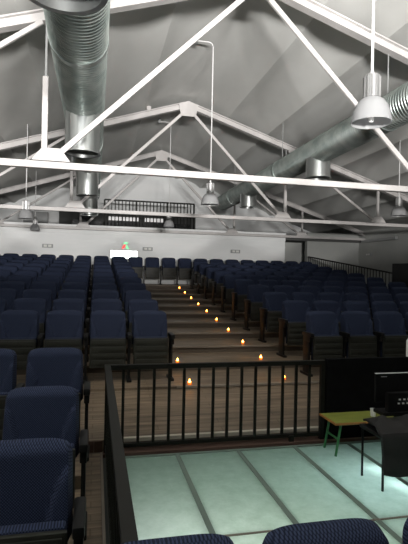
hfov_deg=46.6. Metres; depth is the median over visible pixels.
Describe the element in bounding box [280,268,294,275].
seat
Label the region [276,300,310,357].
seat
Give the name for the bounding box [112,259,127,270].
seat
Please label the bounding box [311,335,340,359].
seat cushion
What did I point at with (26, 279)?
seat
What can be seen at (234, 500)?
glass panel
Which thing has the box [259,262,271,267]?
seat
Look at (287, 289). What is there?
seat
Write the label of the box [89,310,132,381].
seat
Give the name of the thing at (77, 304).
seat
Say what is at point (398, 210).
pendant lamp
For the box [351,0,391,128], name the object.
pendant lamp
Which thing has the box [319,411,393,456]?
table
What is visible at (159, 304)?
step
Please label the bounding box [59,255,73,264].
seat
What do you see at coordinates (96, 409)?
floor
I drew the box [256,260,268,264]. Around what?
seat
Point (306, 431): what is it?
trim
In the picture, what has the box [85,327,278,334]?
step
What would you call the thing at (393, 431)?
tablecloth
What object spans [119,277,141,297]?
seat
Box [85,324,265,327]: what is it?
step riser
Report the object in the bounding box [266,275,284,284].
seat
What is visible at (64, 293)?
seat
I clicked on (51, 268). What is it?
seat
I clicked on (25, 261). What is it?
seat
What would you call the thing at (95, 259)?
seat
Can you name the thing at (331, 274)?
seat
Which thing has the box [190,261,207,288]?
seat
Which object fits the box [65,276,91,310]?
seat
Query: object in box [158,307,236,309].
step riser
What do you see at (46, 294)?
seat
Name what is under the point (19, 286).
seat
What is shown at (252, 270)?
seat
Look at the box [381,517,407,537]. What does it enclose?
glass panel
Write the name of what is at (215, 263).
seat
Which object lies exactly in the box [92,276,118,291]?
seat
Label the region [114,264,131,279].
seat
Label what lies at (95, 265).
seat
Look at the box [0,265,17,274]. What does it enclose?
seat
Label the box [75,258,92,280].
seat
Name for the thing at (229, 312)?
step
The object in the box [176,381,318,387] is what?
step nosing
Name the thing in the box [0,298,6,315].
seat
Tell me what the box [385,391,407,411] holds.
mixer
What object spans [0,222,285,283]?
wall
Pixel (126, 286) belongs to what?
seat
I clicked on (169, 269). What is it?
seat
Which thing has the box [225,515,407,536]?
bar
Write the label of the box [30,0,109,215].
air duct
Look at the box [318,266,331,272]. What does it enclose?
seat
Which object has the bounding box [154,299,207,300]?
step nosing
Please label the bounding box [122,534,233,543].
seat
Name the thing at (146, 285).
step nosing
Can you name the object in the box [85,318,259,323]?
step
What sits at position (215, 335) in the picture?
step riser
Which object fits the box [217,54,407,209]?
air duct
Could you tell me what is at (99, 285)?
seat
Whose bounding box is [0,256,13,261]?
seat
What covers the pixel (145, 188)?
wall
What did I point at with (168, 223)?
pendant lamp
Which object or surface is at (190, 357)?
step
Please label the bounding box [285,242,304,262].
wall
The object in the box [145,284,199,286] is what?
step
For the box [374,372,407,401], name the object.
monitor
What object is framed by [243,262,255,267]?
seat
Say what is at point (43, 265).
seat
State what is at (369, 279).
seat
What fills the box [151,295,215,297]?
step riser
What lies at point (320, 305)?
seat
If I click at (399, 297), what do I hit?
seat
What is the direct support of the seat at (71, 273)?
on the step at (229, 312)
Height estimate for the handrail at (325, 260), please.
1.466 m
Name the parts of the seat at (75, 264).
backrest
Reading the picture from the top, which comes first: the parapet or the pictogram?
the pictogram
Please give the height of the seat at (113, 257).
0.885 m
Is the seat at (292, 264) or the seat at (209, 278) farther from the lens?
the seat at (292, 264)
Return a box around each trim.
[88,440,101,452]
[100,452,105,543]
[103,436,380,457]
[124,426,317,441]
[124,431,316,447]
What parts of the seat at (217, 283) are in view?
backrest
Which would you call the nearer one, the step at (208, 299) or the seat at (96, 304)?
the seat at (96, 304)
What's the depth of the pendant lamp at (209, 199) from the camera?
8.44 m
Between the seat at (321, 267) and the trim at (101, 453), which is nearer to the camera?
the trim at (101, 453)
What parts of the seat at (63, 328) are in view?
backrest, armrest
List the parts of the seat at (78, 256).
backrest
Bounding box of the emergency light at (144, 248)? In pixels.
[143,247,152,250]
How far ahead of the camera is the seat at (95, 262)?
13.20 m
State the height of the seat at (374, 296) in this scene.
0.885 m
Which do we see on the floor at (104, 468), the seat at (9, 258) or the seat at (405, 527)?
the seat at (405, 527)
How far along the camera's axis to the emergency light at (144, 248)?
16.22 m
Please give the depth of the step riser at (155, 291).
14.10 m
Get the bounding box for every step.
[17,367,319,391]
[82,337,302,349]
[83,351,379,367]
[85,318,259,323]
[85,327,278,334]
[87,303,236,306]
[88,297,224,300]
[89,287,207,290]
[90,310,249,314]
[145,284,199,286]
[151,292,215,295]
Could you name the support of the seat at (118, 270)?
on the step at (159, 304)
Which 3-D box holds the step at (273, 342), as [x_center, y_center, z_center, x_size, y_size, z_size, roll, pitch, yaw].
[-0.812,1.214,8.043,13.450,0.030,0.920,1,0,-13]
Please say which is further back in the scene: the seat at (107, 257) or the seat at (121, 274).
the seat at (107, 257)
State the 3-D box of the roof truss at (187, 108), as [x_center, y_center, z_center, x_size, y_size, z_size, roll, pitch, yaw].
[-0.411,-2.729,11.483,15.500,2.797,0.150,1,0,-13]
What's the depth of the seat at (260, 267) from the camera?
14.23 m
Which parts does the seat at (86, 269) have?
backrest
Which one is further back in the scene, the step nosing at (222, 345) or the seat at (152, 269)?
the seat at (152, 269)
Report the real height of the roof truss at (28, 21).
2.877 m
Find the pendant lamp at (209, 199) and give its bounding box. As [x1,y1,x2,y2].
[194,35,218,205]
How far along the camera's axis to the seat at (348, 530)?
1.61 m
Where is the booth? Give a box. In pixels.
[59,211,195,228]
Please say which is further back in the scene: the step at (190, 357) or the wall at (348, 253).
the wall at (348, 253)
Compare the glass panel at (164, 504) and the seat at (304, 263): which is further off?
the seat at (304, 263)
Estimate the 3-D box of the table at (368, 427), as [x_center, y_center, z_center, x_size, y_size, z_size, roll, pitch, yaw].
[1.663,1.539,4.003,0.590,0.444,0.340,1,0,-13]
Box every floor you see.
[68,437,80,543]
[80,384,318,451]
[100,458,108,543]
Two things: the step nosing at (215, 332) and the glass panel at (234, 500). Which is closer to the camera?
the glass panel at (234, 500)
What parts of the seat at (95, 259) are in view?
backrest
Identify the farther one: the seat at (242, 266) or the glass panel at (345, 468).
the seat at (242, 266)
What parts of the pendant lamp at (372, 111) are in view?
bulb, lamp shade, cord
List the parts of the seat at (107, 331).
backrest, armrest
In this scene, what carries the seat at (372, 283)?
on the step at (240, 320)
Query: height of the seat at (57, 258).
0.885 m
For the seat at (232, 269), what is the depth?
13.10 m
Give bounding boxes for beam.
[361,236,397,242]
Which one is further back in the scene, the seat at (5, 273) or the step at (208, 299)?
the step at (208, 299)
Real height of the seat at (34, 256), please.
0.885 m
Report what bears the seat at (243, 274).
on the step at (159, 304)
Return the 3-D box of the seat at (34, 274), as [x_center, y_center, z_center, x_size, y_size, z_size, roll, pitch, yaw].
[-3.776,0.402,10.116,0.538,0.885,0.346,1,0,-13]
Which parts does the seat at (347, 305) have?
backrest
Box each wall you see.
[0,174,308,235]
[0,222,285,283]
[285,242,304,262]
[305,232,358,273]
[324,356,407,438]
[349,227,407,287]
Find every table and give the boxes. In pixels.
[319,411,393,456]
[359,423,383,491]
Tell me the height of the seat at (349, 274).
0.885 m
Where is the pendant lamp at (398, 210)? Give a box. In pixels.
[390,141,406,216]
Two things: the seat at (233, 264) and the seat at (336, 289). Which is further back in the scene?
the seat at (233, 264)
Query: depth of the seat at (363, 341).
6.79 m
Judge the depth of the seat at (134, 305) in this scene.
7.09 m
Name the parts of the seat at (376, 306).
backrest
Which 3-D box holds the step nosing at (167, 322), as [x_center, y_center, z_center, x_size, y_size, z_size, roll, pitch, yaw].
[-0.211,1.026,9.583,1.900,0.025,0.044,1,0,-13]
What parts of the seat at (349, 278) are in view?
backrest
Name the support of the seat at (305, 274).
on the step at (159, 304)
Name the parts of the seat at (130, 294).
backrest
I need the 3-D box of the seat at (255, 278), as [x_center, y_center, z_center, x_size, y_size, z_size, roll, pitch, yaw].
[1.263,0.509,11.268,0.538,0.885,0.346,1,0,-13]
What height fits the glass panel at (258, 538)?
0.020 m
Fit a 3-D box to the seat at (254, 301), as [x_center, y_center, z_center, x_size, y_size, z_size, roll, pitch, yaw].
[1.107,0.700,9.366,0.600,0.885,0.346,1,0,-13]
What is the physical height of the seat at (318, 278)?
0.885 m
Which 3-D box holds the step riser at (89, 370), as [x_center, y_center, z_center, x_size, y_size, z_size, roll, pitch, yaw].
[-0.617,1.530,7.160,13.450,0.400,0.910,1,0,-13]
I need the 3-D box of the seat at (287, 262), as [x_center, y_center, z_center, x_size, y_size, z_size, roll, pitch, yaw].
[3.104,0.063,16.407,0.538,0.885,0.346,1,0,-13]
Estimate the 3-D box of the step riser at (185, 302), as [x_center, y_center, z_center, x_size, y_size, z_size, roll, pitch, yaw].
[-1.827,1.222,12.483,13.450,1.000,0.910,1,0,-13]
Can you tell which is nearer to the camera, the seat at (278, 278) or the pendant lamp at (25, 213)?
the pendant lamp at (25, 213)
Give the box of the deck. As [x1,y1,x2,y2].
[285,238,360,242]
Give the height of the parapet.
1.780 m
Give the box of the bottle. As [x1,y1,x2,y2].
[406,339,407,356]
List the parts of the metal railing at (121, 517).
corner post, rail, rail, rail, rail, corner post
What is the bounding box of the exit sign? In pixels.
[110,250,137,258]
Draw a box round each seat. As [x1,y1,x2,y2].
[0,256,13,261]
[0,258,7,264]
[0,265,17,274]
[0,270,10,280]
[0,281,25,298]
[0,288,16,309]
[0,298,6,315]
[0,310,43,369]
[0,348,24,439]
[0,438,85,543]
[2,386,88,540]
[3,253,18,258]
[5,262,23,269]
[8,275,31,288]
[11,259,28,265]
[13,298,46,347]
[15,270,37,281]
[17,256,33,262]
[22,254,37,259]
[22,266,42,275]
[22,289,51,312]
[25,347,90,461]
[28,262,46,270]
[30,281,56,306]
[32,259,49,266]
[37,257,52,263]
[37,275,60,296]
[40,254,55,260]
[42,271,63,289]
[44,310,88,383]
[46,266,65,282]
[50,263,68,276]
[52,298,89,361]
[53,260,70,271]
[56,257,71,267]
[57,289,89,344]
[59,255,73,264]
[62,282,90,328]
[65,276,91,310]
[68,271,91,311]
[70,267,91,296]
[72,263,92,296]
[74,260,92,274]
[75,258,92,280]
[77,255,92,281]
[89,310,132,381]
[90,299,127,360]
[91,290,123,311]
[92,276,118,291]
[92,282,121,300]
[93,264,110,268]
[93,267,115,281]
[93,272,113,277]
[94,256,108,258]
[94,258,111,268]
[94,261,112,272]
[111,256,125,267]
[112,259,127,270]
[113,261,129,273]
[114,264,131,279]
[115,268,134,284]
[117,272,137,290]
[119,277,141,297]
[121,283,145,306]
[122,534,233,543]
[124,290,151,332]
[127,299,157,347]
[128,257,145,283]
[132,310,174,380]
[145,257,161,284]
[162,258,178,284]
[178,258,194,284]
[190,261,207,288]
[196,263,215,293]
[203,267,221,298]
[210,261,223,266]
[211,270,231,304]
[217,264,231,269]
[220,274,241,311]
[225,259,237,263]
[225,267,240,273]
[226,262,239,266]
[230,279,254,320]
[234,271,251,278]
[235,264,248,270]
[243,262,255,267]
[243,285,269,330]
[244,267,259,274]
[245,275,263,284]
[252,265,265,270]
[254,271,270,278]
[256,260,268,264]
[258,279,277,291]
[258,292,287,342]
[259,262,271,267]
[262,268,277,274]
[262,518,388,543]
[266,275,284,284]
[269,265,282,270]
[273,285,294,299]
[274,271,290,279]
[275,263,287,267]
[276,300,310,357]
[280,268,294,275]
[281,280,300,291]
[285,261,297,265]
[285,266,299,271]
[287,276,305,285]
[290,263,302,268]
[291,292,315,310]
[293,272,308,279]
[297,286,319,300]
[298,269,312,275]
[300,261,311,265]
[300,311,349,376]
[302,266,315,272]
[303,280,322,292]
[305,264,318,268]
[308,276,325,285]
[312,272,327,280]
[313,300,345,355]
[315,269,330,276]
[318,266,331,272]
[318,292,342,311]
[322,286,343,301]
[325,281,344,294]
[328,276,346,288]
[330,273,346,283]
[332,270,347,278]
[340,311,384,357]
[342,301,373,330]
[344,293,371,317]
[345,286,369,307]
[346,281,368,299]
[347,277,367,292]
[348,273,366,286]
[367,277,384,287]
[367,281,386,293]
[369,287,394,301]
[370,293,399,312]
[371,301,405,328]
[373,311,407,356]
[388,282,407,293]
[391,287,407,300]
[395,293,407,308]
[399,301,407,318]
[402,518,407,543]
[405,312,407,330]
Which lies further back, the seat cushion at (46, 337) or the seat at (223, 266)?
the seat at (223, 266)
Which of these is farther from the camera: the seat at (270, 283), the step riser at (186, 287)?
the step riser at (186, 287)
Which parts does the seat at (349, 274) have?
backrest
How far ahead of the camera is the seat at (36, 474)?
2.20 m
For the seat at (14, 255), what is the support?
on the step at (145, 284)
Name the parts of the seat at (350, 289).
backrest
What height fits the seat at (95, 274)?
0.885 m
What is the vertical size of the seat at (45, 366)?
0.885 m
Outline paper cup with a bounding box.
[370,408,375,416]
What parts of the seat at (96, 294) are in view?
backrest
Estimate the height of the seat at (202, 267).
0.885 m
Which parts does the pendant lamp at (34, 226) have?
lamp shade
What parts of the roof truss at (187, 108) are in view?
post, gusset plate, apex plate, gusset plate, post, post, gusset plate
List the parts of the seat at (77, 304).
backrest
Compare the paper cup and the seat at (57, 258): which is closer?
the paper cup
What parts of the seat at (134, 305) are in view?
backrest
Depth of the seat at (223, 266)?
13.98 m
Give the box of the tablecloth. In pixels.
[363,414,407,476]
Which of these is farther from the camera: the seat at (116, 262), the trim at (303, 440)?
the seat at (116, 262)
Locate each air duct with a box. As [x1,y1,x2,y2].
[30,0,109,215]
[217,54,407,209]
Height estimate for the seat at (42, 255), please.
0.885 m
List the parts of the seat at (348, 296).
backrest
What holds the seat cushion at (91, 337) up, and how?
on the seat at (107, 331)
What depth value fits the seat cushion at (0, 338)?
5.72 m
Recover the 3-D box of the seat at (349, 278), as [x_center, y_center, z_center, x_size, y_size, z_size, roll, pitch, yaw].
[3.894,0.565,11.869,0.538,0.885,0.346,1,0,-13]
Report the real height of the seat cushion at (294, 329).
0.360 m
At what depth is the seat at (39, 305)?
6.74 m
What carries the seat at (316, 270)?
on the step at (208, 299)
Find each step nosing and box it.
[146,285,188,285]
[146,289,193,289]
[151,294,200,294]
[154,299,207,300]
[158,306,216,306]
[166,313,226,314]
[167,322,238,323]
[167,332,252,334]
[168,345,269,347]
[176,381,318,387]
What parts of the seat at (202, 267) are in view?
backrest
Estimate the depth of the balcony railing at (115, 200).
16.68 m
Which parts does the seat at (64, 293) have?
backrest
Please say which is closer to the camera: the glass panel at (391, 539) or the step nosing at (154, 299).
the glass panel at (391, 539)
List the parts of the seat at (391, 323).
backrest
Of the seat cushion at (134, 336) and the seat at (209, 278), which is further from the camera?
the seat at (209, 278)
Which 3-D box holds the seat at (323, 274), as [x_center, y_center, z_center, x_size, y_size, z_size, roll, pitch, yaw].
[3.167,0.453,12.637,0.538,0.885,0.346,1,0,-13]
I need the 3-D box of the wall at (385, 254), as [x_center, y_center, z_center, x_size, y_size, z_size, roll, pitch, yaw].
[8.052,0.291,9.636,0.200,3.650,24.200,1,0,-13]
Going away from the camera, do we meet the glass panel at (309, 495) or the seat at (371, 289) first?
the glass panel at (309, 495)
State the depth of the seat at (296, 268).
14.48 m
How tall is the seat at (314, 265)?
0.885 m
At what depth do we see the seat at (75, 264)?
12.19 m
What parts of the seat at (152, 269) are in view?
backrest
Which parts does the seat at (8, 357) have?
backrest, armrest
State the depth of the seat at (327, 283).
10.80 m
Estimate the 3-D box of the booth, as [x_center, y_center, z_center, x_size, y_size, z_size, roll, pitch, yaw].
[-2.993,-1.843,18.880,5.300,0.880,0.610,1,0,-13]
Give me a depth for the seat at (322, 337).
6.65 m
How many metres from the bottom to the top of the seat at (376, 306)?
0.885 m
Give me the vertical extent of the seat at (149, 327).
0.885 m
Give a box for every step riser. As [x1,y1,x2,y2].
[17,365,319,374]
[44,334,285,339]
[82,347,302,353]
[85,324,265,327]
[86,315,249,317]
[89,289,211,292]
[146,286,206,288]
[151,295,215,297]
[157,301,225,303]
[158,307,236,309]
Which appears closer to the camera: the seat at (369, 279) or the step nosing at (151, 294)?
the seat at (369, 279)
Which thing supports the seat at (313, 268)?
on the step at (207, 294)
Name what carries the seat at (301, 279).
on the step at (229, 312)
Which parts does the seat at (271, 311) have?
armrest, backrest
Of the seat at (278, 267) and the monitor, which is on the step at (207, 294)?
the seat at (278, 267)
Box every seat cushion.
[0,338,35,339]
[0,520,66,535]
[46,337,80,338]
[91,337,124,338]
[134,336,166,337]
[286,321,305,343]
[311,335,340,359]
[346,334,374,357]
[380,334,406,356]
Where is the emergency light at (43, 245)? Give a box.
[42,244,52,247]
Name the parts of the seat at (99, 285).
backrest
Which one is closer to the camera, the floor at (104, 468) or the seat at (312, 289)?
the floor at (104, 468)
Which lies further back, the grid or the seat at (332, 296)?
the seat at (332, 296)
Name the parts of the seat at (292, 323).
armrest, backrest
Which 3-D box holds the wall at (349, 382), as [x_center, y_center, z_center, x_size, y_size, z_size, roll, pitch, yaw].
[2.356,1.355,5.187,2.240,0.860,0.060,1,0,-13]
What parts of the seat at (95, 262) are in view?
backrest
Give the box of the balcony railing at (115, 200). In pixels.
[103,199,194,228]
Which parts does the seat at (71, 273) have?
backrest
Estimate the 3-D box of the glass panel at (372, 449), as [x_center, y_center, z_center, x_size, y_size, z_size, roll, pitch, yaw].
[1.930,1.784,4.251,0.548,0.020,1.408,1,0,-13]
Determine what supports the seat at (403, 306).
on the step at (190, 357)
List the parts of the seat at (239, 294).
backrest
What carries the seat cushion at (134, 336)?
on the seat at (149, 327)
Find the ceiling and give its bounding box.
[0,0,407,233]
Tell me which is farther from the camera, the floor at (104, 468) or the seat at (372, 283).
the seat at (372, 283)
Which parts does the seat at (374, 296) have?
backrest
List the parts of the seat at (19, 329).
backrest, armrest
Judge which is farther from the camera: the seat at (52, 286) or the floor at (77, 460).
the seat at (52, 286)
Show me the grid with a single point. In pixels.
(287, 512)
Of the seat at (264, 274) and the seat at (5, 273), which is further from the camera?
the seat at (264, 274)
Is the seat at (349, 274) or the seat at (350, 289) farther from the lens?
the seat at (349, 274)
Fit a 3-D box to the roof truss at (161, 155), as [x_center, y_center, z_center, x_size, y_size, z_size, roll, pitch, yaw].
[-1.470,-2.736,16.113,15.500,2.797,0.150,1,0,-13]
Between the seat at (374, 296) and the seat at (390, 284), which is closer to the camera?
the seat at (374, 296)
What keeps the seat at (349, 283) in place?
on the step at (240, 320)
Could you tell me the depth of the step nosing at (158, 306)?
11.38 m
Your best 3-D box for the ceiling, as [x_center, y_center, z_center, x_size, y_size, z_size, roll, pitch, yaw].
[0.414,-2.903,7.886,16.640,2.750,24.200,1,0,-13]
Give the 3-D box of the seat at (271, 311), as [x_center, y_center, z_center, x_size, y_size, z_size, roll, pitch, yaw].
[1.308,0.801,8.478,0.600,0.885,0.346,1,0,-13]
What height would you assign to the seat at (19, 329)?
0.885 m
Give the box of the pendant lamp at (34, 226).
[30,171,39,230]
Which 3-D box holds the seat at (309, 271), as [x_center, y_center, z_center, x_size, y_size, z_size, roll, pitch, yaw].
[2.967,0.351,13.524,0.538,0.885,0.346,1,0,-13]
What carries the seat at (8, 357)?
on the floor at (77, 460)
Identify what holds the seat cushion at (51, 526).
on the seat at (36, 474)
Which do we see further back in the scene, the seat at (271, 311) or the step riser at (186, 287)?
the step riser at (186, 287)
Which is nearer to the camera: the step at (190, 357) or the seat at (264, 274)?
the step at (190, 357)
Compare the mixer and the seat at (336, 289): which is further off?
the seat at (336, 289)
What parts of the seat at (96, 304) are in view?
backrest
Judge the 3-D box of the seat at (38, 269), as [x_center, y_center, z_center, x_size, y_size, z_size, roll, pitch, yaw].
[-3.977,0.300,11.004,0.538,0.885,0.346,1,0,-13]
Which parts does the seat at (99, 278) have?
backrest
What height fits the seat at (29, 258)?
0.885 m
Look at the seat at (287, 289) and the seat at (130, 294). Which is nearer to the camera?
the seat at (130, 294)
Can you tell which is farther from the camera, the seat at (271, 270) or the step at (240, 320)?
the seat at (271, 270)
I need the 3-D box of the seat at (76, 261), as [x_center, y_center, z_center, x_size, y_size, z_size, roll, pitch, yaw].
[-3.325,0.120,13.019,0.538,0.885,0.346,1,0,-13]
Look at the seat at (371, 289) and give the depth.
10.03 m
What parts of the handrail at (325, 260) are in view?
rail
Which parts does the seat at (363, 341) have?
backrest, armrest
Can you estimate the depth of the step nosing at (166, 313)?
10.54 m
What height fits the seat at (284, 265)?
0.885 m
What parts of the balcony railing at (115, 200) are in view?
post, post, rail, rail, post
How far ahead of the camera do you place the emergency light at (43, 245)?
15.49 m
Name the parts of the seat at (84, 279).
backrest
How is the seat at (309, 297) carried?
on the step at (273, 342)
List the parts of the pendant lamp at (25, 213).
lamp shade, cord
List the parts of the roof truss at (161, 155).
gusset plate, apex plate, gusset plate, post, post, gusset plate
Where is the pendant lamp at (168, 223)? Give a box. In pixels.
[158,118,173,226]
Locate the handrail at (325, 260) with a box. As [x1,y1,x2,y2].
[308,256,391,282]
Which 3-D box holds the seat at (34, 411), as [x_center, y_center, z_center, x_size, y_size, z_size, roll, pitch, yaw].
[-1.002,1.196,2.976,0.538,0.885,0.346,1,0,-13]
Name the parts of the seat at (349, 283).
backrest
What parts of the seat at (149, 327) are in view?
backrest, armrest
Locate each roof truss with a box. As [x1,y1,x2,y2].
[0,0,407,192]
[0,101,407,227]
[0,150,364,240]
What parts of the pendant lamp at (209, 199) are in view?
cord, lamp shade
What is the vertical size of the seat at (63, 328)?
0.885 m
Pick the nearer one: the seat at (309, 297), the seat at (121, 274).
the seat at (309, 297)
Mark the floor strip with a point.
(93, 476)
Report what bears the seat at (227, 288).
on the step at (229, 312)
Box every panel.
[23,211,47,222]
[126,455,208,539]
[180,451,292,534]
[230,532,267,543]
[241,448,372,522]
[298,444,407,517]
[352,442,407,481]
[374,521,400,543]
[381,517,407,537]
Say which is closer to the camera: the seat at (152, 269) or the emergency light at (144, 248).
the seat at (152, 269)
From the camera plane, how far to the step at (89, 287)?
14.47 m
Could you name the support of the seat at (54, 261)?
on the step at (207, 294)
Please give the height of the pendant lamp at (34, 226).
1.836 m
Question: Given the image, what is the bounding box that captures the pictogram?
[122,242,129,249]
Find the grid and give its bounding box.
[125,440,407,543]
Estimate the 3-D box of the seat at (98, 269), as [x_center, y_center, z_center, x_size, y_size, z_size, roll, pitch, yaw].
[-2.398,0.334,11.365,0.538,0.885,0.346,1,0,-13]
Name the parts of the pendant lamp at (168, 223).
cord, lamp shade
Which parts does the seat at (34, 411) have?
backrest, armrest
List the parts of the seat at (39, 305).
backrest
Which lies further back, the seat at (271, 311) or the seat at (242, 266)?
the seat at (242, 266)
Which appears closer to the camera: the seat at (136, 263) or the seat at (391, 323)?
the seat at (391, 323)
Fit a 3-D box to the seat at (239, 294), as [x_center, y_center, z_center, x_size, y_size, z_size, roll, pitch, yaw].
[0.907,0.599,10.253,0.600,0.885,0.346,1,0,-13]
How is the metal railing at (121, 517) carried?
on the trim at (303, 440)
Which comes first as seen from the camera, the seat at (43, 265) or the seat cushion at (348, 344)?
the seat cushion at (348, 344)
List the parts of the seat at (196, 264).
backrest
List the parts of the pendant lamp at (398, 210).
lamp shade, cord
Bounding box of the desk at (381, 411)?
[373,408,407,416]
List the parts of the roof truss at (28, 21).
post, tie rod, gusset plate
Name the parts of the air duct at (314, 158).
hanger rod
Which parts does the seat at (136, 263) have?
backrest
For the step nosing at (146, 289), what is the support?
attached to the step at (89, 287)
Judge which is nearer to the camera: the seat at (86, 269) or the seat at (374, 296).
the seat at (374, 296)
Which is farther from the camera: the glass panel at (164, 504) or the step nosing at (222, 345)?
the step nosing at (222, 345)
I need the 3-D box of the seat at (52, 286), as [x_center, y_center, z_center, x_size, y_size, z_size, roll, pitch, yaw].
[-2.849,0.616,8.462,0.538,0.885,0.346,1,0,-13]
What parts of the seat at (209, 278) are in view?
backrest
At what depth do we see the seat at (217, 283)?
12.00 m
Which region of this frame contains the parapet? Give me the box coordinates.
[392,263,407,286]
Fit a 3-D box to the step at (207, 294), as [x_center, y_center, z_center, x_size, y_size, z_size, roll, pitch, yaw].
[-2.016,0.606,13.368,13.450,0.030,0.920,1,0,-13]
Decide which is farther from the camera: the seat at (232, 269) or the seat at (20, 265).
the seat at (232, 269)
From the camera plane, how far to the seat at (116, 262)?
13.31 m
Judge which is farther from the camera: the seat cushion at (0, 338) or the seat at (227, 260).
the seat at (227, 260)
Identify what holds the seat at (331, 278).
on the step at (229, 312)
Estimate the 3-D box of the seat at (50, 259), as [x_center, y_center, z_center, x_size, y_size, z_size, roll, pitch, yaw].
[-4.579,-0.004,13.666,0.538,0.885,0.346,1,0,-13]
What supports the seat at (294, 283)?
on the step at (240, 320)
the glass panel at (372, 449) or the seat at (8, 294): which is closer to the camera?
the glass panel at (372, 449)
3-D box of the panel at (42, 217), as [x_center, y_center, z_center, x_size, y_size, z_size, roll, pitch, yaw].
[-6.149,-1.838,17.312,0.850,0.730,0.100,1,0,-13]
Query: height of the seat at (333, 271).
0.885 m
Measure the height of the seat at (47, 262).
0.885 m
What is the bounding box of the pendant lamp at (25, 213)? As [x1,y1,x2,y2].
[18,124,32,219]
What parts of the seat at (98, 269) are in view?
backrest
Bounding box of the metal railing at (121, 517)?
[104,360,325,543]
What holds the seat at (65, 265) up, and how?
on the step at (208, 299)
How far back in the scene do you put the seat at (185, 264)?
15.51 m
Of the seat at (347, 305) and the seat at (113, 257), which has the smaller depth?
the seat at (347, 305)
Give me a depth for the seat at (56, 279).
9.41 m
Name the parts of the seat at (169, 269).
backrest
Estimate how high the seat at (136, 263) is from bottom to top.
0.885 m
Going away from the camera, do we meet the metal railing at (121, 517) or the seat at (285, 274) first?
the metal railing at (121, 517)
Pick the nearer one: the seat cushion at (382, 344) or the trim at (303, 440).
the trim at (303, 440)
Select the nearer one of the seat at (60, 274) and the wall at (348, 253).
the seat at (60, 274)
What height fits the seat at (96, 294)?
0.885 m
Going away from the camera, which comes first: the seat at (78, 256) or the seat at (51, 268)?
the seat at (51, 268)
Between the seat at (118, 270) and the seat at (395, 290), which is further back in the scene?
the seat at (118, 270)
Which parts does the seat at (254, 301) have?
backrest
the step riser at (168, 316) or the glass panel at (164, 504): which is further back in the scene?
the step riser at (168, 316)
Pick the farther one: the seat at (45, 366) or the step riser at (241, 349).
the step riser at (241, 349)
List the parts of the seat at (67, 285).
backrest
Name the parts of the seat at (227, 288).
backrest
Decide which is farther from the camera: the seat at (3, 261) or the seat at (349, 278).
the seat at (3, 261)
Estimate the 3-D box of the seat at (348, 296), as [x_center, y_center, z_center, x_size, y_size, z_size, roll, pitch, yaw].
[2.917,0.836,8.846,0.538,0.885,0.346,1,0,-13]
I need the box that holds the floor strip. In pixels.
[84,452,101,543]
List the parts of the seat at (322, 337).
armrest, backrest, armrest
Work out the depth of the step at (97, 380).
6.29 m
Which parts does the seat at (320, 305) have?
backrest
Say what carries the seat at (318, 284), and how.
on the step at (240, 320)
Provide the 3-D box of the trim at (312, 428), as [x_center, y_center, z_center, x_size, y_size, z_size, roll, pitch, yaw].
[0.605,1.641,4.876,3.180,0.035,0.048,1,0,-13]
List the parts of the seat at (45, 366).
backrest, armrest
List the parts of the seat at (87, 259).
backrest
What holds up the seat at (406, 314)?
on the step at (97, 380)
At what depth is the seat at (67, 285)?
8.63 m
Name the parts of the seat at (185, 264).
backrest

